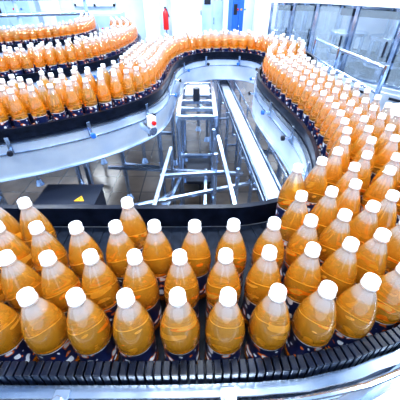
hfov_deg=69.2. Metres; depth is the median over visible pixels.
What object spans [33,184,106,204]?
box
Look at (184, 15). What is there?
door
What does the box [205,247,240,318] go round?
bottle
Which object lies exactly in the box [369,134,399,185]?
bottle
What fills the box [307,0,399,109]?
machine
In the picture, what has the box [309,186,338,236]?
bottle
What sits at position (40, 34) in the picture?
bottle
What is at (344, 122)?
bottle
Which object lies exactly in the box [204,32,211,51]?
bottle
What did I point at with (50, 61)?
bottle
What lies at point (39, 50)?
bottle
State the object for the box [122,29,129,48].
bottle
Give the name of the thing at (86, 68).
bottle
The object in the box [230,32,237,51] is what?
bottle
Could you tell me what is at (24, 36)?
bottle
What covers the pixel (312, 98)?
bottle
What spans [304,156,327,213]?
bottle
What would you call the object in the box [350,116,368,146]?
bottle
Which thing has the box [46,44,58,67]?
bottle
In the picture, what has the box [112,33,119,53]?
bottle
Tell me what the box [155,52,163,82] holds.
bottle
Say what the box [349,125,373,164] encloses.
bottle
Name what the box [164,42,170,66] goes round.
bottle
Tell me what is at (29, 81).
bottle
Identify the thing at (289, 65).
bottle
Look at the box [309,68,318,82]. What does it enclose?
bottle
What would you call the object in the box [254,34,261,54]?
bottle
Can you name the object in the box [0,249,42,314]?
bottle
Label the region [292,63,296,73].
bottle
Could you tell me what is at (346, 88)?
bottle
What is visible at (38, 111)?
bottle
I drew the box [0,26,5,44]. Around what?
bottle
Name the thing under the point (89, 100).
bottle
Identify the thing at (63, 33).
bottle
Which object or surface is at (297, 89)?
bottle
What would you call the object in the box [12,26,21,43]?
bottle
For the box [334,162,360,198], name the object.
bottle
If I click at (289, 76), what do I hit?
bottle
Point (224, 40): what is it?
bottle
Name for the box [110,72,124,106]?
bottle
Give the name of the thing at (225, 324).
bottle
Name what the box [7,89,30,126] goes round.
bottle
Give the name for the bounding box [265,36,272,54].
bottle
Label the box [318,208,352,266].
bottle
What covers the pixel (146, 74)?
bottle
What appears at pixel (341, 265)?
bottle
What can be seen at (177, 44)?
bottle
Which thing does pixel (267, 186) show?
conveyor
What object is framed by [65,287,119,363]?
bottle
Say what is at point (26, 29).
bottle
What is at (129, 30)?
bottle
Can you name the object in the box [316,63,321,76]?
bottle
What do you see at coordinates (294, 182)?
bottle
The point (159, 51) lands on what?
bottle
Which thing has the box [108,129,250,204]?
beams
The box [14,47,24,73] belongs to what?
bottle
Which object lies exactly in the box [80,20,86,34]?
bottle
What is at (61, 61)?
bottle
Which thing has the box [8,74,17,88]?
bottle
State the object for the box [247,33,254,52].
bottle
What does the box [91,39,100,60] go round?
bottle
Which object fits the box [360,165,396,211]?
bottle
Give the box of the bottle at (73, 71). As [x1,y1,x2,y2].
[71,69,82,88]
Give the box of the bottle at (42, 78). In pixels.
[38,71,48,90]
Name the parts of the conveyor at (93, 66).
panel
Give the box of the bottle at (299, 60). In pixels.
[296,58,301,70]
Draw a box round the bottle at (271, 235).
[250,216,283,270]
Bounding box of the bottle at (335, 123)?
[320,110,344,156]
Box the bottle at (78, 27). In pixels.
[75,21,81,35]
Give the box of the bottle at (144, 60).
[141,56,146,67]
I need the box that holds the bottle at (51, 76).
[48,72,55,89]
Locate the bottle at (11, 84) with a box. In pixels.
[7,81,19,97]
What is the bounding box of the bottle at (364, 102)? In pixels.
[358,98,368,116]
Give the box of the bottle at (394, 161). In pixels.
[370,153,399,190]
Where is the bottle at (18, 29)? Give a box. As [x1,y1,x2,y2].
[16,25,22,42]
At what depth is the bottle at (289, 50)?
2.39 m
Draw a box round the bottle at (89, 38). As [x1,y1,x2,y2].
[88,37,91,48]
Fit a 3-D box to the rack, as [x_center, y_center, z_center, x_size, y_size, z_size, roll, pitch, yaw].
[-4.009,-3.031,5.515,3.795,1.600,0.123,-11,39,-15]
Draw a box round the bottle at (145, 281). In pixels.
[122,249,162,329]
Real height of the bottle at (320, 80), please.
0.261 m
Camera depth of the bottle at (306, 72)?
1.84 m
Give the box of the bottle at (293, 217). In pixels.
[280,190,307,250]
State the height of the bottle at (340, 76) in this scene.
0.261 m
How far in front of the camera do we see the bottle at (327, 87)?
1.61 m
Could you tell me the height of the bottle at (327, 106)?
0.261 m
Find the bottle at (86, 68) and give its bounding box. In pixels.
[85,67,96,86]
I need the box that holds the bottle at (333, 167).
[325,147,342,186]
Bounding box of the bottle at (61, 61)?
[56,44,67,67]
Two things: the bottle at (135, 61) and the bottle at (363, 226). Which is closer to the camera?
the bottle at (363, 226)
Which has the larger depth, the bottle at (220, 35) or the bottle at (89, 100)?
the bottle at (220, 35)
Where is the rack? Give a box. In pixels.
[0,0,88,29]
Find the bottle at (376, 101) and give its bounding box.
[368,94,381,115]
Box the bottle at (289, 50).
[286,49,291,58]
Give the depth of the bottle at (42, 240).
0.70 m
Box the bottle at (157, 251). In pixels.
[142,219,172,300]
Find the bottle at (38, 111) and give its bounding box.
[27,86,48,123]
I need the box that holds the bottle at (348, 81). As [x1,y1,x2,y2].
[341,78,351,92]
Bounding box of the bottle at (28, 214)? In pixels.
[17,197,56,248]
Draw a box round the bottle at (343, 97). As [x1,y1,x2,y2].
[338,94,347,109]
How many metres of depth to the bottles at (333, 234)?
0.69 m
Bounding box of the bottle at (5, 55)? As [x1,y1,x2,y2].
[2,48,12,73]
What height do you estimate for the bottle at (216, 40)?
0.261 m
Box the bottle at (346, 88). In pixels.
[338,85,349,103]
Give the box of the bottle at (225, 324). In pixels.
[204,287,244,363]
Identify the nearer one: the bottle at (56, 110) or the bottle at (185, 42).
the bottle at (56, 110)
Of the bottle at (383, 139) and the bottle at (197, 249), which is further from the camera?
the bottle at (383, 139)
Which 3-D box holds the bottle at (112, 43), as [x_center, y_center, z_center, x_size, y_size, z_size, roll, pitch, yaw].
[-0.945,-1.627,3.113,0.084,0.261,0.084,18,41,22]
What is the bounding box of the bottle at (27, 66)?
[21,48,34,73]
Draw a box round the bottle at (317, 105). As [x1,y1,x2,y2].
[307,90,326,133]
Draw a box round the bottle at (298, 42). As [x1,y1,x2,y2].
[296,38,300,48]
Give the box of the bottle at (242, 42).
[239,33,246,51]
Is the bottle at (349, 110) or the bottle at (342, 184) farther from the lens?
the bottle at (349, 110)
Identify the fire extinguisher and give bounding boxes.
[163,7,168,34]
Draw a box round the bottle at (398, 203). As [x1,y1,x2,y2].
[396,197,399,224]
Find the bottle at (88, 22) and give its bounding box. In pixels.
[85,18,91,32]
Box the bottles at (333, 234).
[0,29,399,364]
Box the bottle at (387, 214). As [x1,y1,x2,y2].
[377,190,399,229]
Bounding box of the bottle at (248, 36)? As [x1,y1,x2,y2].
[246,31,251,51]
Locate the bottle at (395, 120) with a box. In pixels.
[385,110,399,133]
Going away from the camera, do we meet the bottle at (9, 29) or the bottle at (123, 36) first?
the bottle at (123, 36)
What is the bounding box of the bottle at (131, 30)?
[129,26,135,43]
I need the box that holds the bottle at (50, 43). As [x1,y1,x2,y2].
[48,42,55,54]
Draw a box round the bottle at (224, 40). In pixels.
[221,32,228,50]
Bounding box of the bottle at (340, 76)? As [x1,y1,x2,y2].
[333,74,343,87]
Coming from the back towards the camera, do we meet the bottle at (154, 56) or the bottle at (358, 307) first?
the bottle at (154, 56)
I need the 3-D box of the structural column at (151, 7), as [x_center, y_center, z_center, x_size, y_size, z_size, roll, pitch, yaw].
[-1.350,-6.034,7.660,0.440,3.790,0.440,0,37,0]
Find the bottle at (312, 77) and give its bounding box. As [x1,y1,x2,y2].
[306,74,315,89]
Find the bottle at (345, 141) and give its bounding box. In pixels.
[330,136,350,175]
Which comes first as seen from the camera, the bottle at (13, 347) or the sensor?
the bottle at (13, 347)
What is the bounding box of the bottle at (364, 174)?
[357,150,372,202]
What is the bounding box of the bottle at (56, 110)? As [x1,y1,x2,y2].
[47,83,66,119]
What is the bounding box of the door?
[168,0,201,38]
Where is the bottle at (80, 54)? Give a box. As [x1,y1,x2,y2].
[75,41,85,64]
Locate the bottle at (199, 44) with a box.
[196,33,203,52]
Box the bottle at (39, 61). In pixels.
[33,47,46,71]
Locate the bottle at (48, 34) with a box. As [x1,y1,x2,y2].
[44,24,52,40]
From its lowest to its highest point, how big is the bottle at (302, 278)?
0.261 m
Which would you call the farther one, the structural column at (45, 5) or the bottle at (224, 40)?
the structural column at (45, 5)
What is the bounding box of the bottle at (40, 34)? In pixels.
[37,25,45,41]
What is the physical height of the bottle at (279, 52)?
0.261 m
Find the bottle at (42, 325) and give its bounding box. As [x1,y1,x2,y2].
[16,287,79,362]
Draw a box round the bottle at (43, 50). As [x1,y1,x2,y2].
[38,43,45,54]
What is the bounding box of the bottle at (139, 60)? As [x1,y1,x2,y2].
[138,59,141,72]
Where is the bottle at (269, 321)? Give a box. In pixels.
[244,283,289,360]
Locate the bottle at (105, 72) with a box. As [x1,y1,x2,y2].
[100,63,112,102]
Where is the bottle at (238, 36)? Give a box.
[237,31,242,51]
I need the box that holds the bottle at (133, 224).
[119,196,147,252]
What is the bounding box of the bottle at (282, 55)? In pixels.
[278,54,284,61]
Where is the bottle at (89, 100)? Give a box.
[82,78,98,113]
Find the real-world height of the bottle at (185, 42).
0.261 m
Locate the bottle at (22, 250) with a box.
[0,221,34,272]
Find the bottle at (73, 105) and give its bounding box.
[65,81,82,116]
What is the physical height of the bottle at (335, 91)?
0.261 m
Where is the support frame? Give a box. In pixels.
[175,82,217,204]
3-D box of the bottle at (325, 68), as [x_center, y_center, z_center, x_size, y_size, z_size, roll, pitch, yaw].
[0.831,-0.775,1.990,0.084,0.261,0.084,-30,46,-33]
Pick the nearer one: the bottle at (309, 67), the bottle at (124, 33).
the bottle at (309, 67)
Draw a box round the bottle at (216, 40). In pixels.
[213,32,219,51]
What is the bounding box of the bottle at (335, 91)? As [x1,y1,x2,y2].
[330,88,338,103]
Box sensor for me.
[140,114,156,136]
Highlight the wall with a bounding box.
[33,0,277,42]
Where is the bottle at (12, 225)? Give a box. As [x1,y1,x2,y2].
[0,207,22,240]
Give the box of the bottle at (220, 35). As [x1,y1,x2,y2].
[219,31,222,50]
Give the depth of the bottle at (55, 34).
3.86 m
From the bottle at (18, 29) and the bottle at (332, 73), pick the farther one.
the bottle at (18, 29)
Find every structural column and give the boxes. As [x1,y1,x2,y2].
[38,0,60,26]
[143,0,161,42]
[252,0,270,41]
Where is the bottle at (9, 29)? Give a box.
[7,26,14,43]
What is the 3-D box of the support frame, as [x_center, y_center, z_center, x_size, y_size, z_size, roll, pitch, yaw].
[-0.025,-0.600,2.809,0.366,1.000,0.976,0,37,0]
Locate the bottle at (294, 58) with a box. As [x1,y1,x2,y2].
[292,56,296,64]
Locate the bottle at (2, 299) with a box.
[0,273,8,305]
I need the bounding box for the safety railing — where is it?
[311,36,389,100]
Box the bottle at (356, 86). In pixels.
[349,82,360,98]
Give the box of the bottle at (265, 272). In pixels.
[241,245,280,324]
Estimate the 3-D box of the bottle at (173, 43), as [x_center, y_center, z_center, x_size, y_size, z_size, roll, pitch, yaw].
[-0.273,-1.453,2.883,0.084,0.261,0.084,-14,39,-18]
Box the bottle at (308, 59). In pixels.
[306,57,310,69]
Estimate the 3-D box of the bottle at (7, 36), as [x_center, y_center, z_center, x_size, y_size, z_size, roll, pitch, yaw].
[-2.374,-1.989,3.589,0.084,0.261,0.084,1,37,1]
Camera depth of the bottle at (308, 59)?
2.15 m
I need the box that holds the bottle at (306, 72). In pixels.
[303,70,308,85]
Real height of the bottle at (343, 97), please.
0.261 m
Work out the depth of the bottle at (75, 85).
1.74 m
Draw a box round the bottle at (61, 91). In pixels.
[54,78,69,117]
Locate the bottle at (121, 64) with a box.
[119,55,124,74]
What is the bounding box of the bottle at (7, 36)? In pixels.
[3,27,12,44]
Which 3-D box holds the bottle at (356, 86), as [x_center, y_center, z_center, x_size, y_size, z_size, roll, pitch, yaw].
[0.875,-0.544,1.686,0.084,0.261,0.084,25,44,29]
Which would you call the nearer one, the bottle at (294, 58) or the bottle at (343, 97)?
the bottle at (343, 97)
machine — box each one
[267,0,351,61]
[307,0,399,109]
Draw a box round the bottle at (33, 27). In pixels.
[31,24,38,41]
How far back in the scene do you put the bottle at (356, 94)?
1.49 m
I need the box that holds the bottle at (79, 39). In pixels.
[77,38,83,49]
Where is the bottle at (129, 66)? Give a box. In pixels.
[127,64,133,78]
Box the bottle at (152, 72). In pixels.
[146,61,156,91]
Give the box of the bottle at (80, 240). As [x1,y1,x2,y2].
[68,220,104,282]
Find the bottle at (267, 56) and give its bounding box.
[261,51,271,78]
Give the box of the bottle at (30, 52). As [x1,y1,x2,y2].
[27,44,36,71]
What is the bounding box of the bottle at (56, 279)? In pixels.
[38,250,81,315]
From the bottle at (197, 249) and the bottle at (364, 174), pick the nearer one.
the bottle at (197, 249)
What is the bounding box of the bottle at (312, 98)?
[301,85,319,125]
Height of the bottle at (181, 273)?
0.261 m
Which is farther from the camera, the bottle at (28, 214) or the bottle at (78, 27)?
the bottle at (78, 27)
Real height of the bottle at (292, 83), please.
0.261 m
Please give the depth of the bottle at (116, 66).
1.99 m
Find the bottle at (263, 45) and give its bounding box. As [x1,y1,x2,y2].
[260,35,267,56]
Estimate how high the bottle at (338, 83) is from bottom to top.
0.261 m
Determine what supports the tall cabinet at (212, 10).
on the floor
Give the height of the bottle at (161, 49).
0.261 m
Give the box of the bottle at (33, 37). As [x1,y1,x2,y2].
[29,25,37,41]
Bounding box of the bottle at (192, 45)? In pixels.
[189,34,195,54]
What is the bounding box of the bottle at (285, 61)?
[282,57,287,65]
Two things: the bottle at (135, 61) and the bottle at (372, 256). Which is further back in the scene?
the bottle at (135, 61)
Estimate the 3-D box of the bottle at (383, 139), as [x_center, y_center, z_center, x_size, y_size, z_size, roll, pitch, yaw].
[0.753,-0.190,1.220,0.084,0.261,0.084,-17,40,-21]
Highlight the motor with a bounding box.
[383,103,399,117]
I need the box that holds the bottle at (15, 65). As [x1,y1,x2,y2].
[8,49,22,74]
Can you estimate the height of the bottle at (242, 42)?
0.261 m
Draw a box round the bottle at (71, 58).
[66,43,76,66]
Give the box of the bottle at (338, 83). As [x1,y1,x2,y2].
[331,80,341,96]
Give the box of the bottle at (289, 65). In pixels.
[287,60,291,72]
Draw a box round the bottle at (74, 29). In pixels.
[71,21,77,36]
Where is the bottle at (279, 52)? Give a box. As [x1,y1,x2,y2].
[275,50,281,60]
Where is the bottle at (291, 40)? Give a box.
[287,38,293,49]
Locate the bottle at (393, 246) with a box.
[384,221,399,274]
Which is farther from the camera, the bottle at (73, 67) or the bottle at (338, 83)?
the bottle at (73, 67)
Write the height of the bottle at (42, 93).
0.261 m
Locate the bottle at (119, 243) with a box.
[106,220,136,288]
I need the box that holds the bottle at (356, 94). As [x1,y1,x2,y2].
[350,91,359,108]
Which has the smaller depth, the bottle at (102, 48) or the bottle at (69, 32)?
the bottle at (102, 48)
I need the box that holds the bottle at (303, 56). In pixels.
[301,54,306,65]
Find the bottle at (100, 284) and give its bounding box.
[81,248,120,331]
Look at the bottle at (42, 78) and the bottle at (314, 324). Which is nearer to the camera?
the bottle at (314, 324)
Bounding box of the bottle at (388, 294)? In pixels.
[365,262,399,337]
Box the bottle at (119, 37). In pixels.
[116,32,123,51]
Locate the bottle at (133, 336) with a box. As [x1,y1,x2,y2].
[112,288,158,364]
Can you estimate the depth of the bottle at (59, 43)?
2.67 m
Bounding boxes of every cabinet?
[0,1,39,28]
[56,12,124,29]
[202,0,223,35]
[227,0,245,34]
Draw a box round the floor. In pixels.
[0,80,399,399]
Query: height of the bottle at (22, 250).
0.261 m
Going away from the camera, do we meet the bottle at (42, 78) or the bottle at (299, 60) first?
the bottle at (42, 78)
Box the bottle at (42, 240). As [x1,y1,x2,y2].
[28,220,71,275]
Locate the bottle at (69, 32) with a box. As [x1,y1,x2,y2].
[65,22,72,37]
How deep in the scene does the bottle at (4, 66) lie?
2.40 m
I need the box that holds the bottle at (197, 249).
[181,219,210,299]
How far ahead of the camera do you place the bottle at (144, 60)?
2.18 m
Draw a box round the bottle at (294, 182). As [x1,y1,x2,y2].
[275,163,304,218]
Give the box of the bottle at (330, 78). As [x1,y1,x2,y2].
[323,76,333,91]
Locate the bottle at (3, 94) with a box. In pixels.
[0,86,14,126]
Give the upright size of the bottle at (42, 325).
0.261 m
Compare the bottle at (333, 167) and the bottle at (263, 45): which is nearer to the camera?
the bottle at (333, 167)
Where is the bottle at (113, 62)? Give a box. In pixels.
[110,60,115,76]
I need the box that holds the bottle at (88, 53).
[83,40,93,62]
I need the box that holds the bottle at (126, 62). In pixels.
[123,60,128,76]
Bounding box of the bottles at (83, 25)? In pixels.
[0,12,96,44]
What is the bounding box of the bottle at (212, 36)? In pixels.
[210,31,214,51]
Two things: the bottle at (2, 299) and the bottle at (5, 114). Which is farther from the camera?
the bottle at (5, 114)
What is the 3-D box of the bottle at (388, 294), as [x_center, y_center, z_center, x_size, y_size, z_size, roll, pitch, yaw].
[0.418,0.235,0.660,0.084,0.261,0.084,15,40,19]
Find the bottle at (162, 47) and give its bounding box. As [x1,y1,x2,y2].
[160,46,167,73]
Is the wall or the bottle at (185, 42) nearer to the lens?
the bottle at (185, 42)
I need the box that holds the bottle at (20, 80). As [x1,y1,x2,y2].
[16,76,26,90]
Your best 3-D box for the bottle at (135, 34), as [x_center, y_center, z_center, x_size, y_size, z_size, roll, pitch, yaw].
[-0.861,-2.097,3.732,0.084,0.261,0.084,-9,38,-11]
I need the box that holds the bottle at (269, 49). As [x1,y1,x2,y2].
[261,48,270,76]
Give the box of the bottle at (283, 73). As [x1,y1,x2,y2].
[275,64,286,98]
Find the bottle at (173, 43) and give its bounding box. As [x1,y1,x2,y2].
[170,39,176,61]
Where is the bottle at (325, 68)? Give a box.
[318,66,327,80]
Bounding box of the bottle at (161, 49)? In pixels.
[159,48,166,75]
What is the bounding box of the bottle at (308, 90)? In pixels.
[296,81,312,119]
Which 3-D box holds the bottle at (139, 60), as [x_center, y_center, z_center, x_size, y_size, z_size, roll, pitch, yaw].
[-0.435,-0.914,2.174,0.084,0.261,0.084,-22,42,-26]
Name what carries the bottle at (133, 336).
on the bottles at (333, 234)
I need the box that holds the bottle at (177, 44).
[174,37,179,59]
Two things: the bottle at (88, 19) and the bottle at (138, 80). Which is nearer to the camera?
the bottle at (138, 80)
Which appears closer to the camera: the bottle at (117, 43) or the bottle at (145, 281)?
the bottle at (145, 281)
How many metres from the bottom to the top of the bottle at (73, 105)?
0.261 m
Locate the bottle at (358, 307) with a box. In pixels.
[324,272,380,349]
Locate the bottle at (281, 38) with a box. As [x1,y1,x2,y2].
[278,37,282,47]
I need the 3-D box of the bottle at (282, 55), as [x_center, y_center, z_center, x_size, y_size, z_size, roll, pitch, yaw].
[0.635,-1.013,2.304,0.084,0.261,0.084,30,46,33]
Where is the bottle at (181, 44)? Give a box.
[178,36,183,57]
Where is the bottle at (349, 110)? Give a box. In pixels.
[343,100,354,117]
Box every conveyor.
[0,23,100,57]
[0,29,143,186]
[0,42,399,399]
[212,80,287,203]
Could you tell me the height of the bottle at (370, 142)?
0.261 m
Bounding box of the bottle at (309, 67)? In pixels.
[307,64,311,77]
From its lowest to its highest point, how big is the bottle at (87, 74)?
0.261 m
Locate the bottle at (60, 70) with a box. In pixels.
[57,68,68,80]
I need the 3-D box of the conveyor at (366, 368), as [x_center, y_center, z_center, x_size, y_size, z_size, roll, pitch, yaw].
[-0.736,-0.366,2.397,3.962,1.125,4.047,0,37,0]
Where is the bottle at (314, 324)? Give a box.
[284,280,337,356]
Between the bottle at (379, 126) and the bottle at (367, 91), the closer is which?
the bottle at (379, 126)
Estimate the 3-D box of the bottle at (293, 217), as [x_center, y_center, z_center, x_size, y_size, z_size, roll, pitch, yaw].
[0.275,0.085,0.857,0.084,0.261,0.084,5,37,6]
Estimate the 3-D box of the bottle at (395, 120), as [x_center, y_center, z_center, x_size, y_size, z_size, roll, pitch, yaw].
[0.869,-0.283,1.342,0.084,0.261,0.084,27,45,31]
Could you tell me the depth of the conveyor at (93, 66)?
2.77 m
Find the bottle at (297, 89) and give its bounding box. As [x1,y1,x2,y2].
[290,76,305,113]
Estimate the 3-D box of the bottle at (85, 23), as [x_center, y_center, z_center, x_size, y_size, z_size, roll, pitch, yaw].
[-1.689,-2.521,4.291,0.084,0.261,0.084,15,40,19]
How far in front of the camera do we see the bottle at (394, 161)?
0.97 m
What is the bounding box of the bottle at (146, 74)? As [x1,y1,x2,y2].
[140,63,151,95]
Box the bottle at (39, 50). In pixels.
[36,45,47,70]
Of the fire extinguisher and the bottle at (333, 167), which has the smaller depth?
the bottle at (333, 167)
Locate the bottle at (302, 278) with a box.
[283,242,320,325]
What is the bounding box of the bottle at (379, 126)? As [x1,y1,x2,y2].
[371,113,386,137]
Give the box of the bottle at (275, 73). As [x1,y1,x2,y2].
[271,61,282,93]
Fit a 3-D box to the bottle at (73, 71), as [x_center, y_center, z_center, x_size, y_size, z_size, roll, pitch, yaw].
[-0.809,-0.726,1.926,0.084,0.261,0.084,-15,40,-19]
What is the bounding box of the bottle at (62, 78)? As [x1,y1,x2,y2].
[59,74,66,89]
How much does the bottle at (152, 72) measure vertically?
0.261 m
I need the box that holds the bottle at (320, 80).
[317,78,323,95]
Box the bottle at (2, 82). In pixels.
[0,78,8,91]
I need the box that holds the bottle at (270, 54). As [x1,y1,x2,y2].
[262,53,272,81]
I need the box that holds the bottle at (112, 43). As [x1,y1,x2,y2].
[108,34,116,55]
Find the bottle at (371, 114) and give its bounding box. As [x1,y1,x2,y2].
[365,105,377,124]
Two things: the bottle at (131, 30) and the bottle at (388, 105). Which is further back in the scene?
the bottle at (131, 30)
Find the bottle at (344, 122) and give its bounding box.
[324,118,349,157]
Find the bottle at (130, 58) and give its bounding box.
[129,57,134,70]
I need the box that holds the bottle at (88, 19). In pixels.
[87,18,92,32]
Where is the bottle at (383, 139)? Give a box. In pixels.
[374,124,394,155]
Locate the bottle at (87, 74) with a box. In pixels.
[84,70,99,110]
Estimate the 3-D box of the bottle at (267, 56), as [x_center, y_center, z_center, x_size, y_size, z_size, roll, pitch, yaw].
[0.562,-1.099,2.417,0.084,0.261,0.084,18,41,22]
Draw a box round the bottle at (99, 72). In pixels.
[97,71,109,90]
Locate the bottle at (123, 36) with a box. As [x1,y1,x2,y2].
[120,31,126,50]
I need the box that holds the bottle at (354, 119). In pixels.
[347,107,361,129]
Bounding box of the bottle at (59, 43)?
[57,42,68,66]
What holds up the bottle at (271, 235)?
on the bottles at (333, 234)
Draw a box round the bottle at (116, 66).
[114,64,122,83]
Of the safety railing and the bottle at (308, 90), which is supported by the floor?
the safety railing
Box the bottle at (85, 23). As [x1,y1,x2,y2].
[83,19,88,33]
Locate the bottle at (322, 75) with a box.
[316,72,325,86]
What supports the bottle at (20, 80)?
on the bottles at (333, 234)
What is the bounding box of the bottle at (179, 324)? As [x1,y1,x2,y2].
[160,287,199,364]
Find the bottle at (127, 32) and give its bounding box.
[125,28,131,46]
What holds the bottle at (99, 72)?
on the bottles at (333, 234)
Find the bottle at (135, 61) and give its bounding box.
[132,54,137,65]
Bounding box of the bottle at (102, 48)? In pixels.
[97,37,106,58]
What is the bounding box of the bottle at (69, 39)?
[67,38,73,51]
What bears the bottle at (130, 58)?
on the bottles at (333, 234)
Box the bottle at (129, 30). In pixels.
[127,27,133,45]
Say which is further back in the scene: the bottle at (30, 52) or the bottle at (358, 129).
the bottle at (30, 52)
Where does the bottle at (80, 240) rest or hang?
on the bottles at (333, 234)
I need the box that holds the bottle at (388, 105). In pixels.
[376,102,392,124]
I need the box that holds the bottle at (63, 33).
[59,23,66,38]
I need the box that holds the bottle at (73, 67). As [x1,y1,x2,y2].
[72,66,82,83]
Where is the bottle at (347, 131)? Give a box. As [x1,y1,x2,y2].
[327,127,351,158]
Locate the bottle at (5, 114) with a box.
[0,104,11,128]
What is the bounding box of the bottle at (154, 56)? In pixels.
[153,55,161,85]
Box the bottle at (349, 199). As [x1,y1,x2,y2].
[336,178,361,222]
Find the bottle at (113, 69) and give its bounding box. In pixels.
[110,68,121,85]
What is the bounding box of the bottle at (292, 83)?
[284,72,298,108]
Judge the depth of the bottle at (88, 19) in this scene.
4.42 m
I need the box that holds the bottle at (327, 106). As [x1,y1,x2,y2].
[312,96,332,142]
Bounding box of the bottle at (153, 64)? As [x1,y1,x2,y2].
[150,58,159,88]
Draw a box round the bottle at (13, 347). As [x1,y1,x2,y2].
[0,302,38,361]
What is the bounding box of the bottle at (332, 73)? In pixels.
[325,70,335,83]
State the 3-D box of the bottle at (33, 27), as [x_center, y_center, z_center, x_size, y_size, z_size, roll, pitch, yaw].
[-2.153,-2.154,3.808,0.084,0.261,0.084,-7,38,-9]
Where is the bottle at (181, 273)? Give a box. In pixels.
[164,249,199,319]
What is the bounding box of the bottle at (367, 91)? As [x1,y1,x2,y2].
[359,88,370,105]
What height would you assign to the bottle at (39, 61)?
0.261 m
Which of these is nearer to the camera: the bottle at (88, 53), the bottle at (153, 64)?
the bottle at (153, 64)
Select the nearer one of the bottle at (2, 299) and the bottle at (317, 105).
the bottle at (2, 299)
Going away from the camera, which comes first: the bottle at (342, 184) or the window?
the bottle at (342, 184)
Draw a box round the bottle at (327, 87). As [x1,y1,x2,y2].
[319,83,330,97]
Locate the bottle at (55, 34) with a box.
[52,23,59,39]
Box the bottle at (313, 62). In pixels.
[311,60,315,73]
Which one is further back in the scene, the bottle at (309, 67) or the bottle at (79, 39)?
the bottle at (79, 39)
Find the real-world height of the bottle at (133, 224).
0.261 m
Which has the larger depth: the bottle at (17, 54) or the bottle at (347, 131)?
the bottle at (17, 54)
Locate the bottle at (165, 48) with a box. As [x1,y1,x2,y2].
[162,44,169,70]
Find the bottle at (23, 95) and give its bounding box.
[18,83,34,124]
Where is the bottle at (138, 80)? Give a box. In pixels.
[132,66,144,99]
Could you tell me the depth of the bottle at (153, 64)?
2.16 m
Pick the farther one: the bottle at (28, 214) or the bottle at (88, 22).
the bottle at (88, 22)
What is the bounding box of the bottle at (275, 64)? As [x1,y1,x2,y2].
[267,58,277,89]
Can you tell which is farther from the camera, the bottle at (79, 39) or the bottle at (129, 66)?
the bottle at (79, 39)
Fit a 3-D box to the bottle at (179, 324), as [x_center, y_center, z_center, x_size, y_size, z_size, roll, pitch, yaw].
[-0.042,0.274,0.608,0.084,0.261,0.084,-13,39,-16]
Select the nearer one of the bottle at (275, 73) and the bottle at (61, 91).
the bottle at (61, 91)
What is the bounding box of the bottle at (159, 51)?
[157,50,165,78]
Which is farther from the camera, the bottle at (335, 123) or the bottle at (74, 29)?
the bottle at (74, 29)
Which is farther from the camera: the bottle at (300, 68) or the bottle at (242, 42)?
the bottle at (242, 42)
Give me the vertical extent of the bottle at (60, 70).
0.261 m
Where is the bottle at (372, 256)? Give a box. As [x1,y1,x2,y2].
[355,228,390,284]
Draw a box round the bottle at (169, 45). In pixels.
[167,40,173,65]
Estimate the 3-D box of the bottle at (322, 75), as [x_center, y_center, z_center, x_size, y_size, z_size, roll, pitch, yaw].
[0.764,-0.686,1.873,0.084,0.261,0.084,-6,38,-8]
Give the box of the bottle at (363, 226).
[349,200,380,245]
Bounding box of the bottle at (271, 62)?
[264,55,274,85]
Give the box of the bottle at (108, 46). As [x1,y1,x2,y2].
[103,36,111,57]
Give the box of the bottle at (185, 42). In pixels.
[183,35,189,56]
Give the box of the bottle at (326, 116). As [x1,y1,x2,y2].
[316,103,339,151]
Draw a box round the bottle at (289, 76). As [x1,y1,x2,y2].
[280,68,292,102]
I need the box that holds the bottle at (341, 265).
[321,236,359,299]
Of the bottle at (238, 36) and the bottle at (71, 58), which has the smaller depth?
the bottle at (71, 58)
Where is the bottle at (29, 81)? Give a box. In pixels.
[26,79,37,94]
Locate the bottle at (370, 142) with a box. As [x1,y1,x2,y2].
[350,136,376,173]
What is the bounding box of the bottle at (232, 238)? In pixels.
[214,218,246,290]
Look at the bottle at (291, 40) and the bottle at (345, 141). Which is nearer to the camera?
the bottle at (345, 141)
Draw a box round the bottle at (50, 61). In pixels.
[45,46,57,69]
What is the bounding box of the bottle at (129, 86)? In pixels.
[122,69,135,102]
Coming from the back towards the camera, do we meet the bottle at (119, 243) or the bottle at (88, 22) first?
the bottle at (88, 22)
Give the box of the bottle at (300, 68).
[297,66,302,80]
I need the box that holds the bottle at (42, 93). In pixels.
[37,81,52,120]
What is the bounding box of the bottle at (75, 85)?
[70,76,85,113]
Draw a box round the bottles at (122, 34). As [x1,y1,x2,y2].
[0,16,138,76]
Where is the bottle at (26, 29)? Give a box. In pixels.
[24,25,31,42]
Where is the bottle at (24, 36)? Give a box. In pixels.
[20,26,29,42]
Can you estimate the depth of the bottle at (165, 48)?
2.63 m
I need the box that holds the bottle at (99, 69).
[97,68,112,105]
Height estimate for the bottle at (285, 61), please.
0.261 m
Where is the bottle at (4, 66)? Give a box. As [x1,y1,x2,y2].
[0,56,9,76]
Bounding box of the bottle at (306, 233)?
[280,214,318,283]
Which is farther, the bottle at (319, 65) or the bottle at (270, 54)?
the bottle at (270, 54)
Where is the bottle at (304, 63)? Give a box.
[301,61,306,74]
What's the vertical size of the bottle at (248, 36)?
0.261 m
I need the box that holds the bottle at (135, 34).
[130,25,136,42]
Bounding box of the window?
[73,0,114,5]
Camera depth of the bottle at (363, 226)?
0.76 m
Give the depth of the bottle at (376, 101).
1.45 m
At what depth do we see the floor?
3.22 m
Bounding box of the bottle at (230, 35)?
[228,31,232,50]

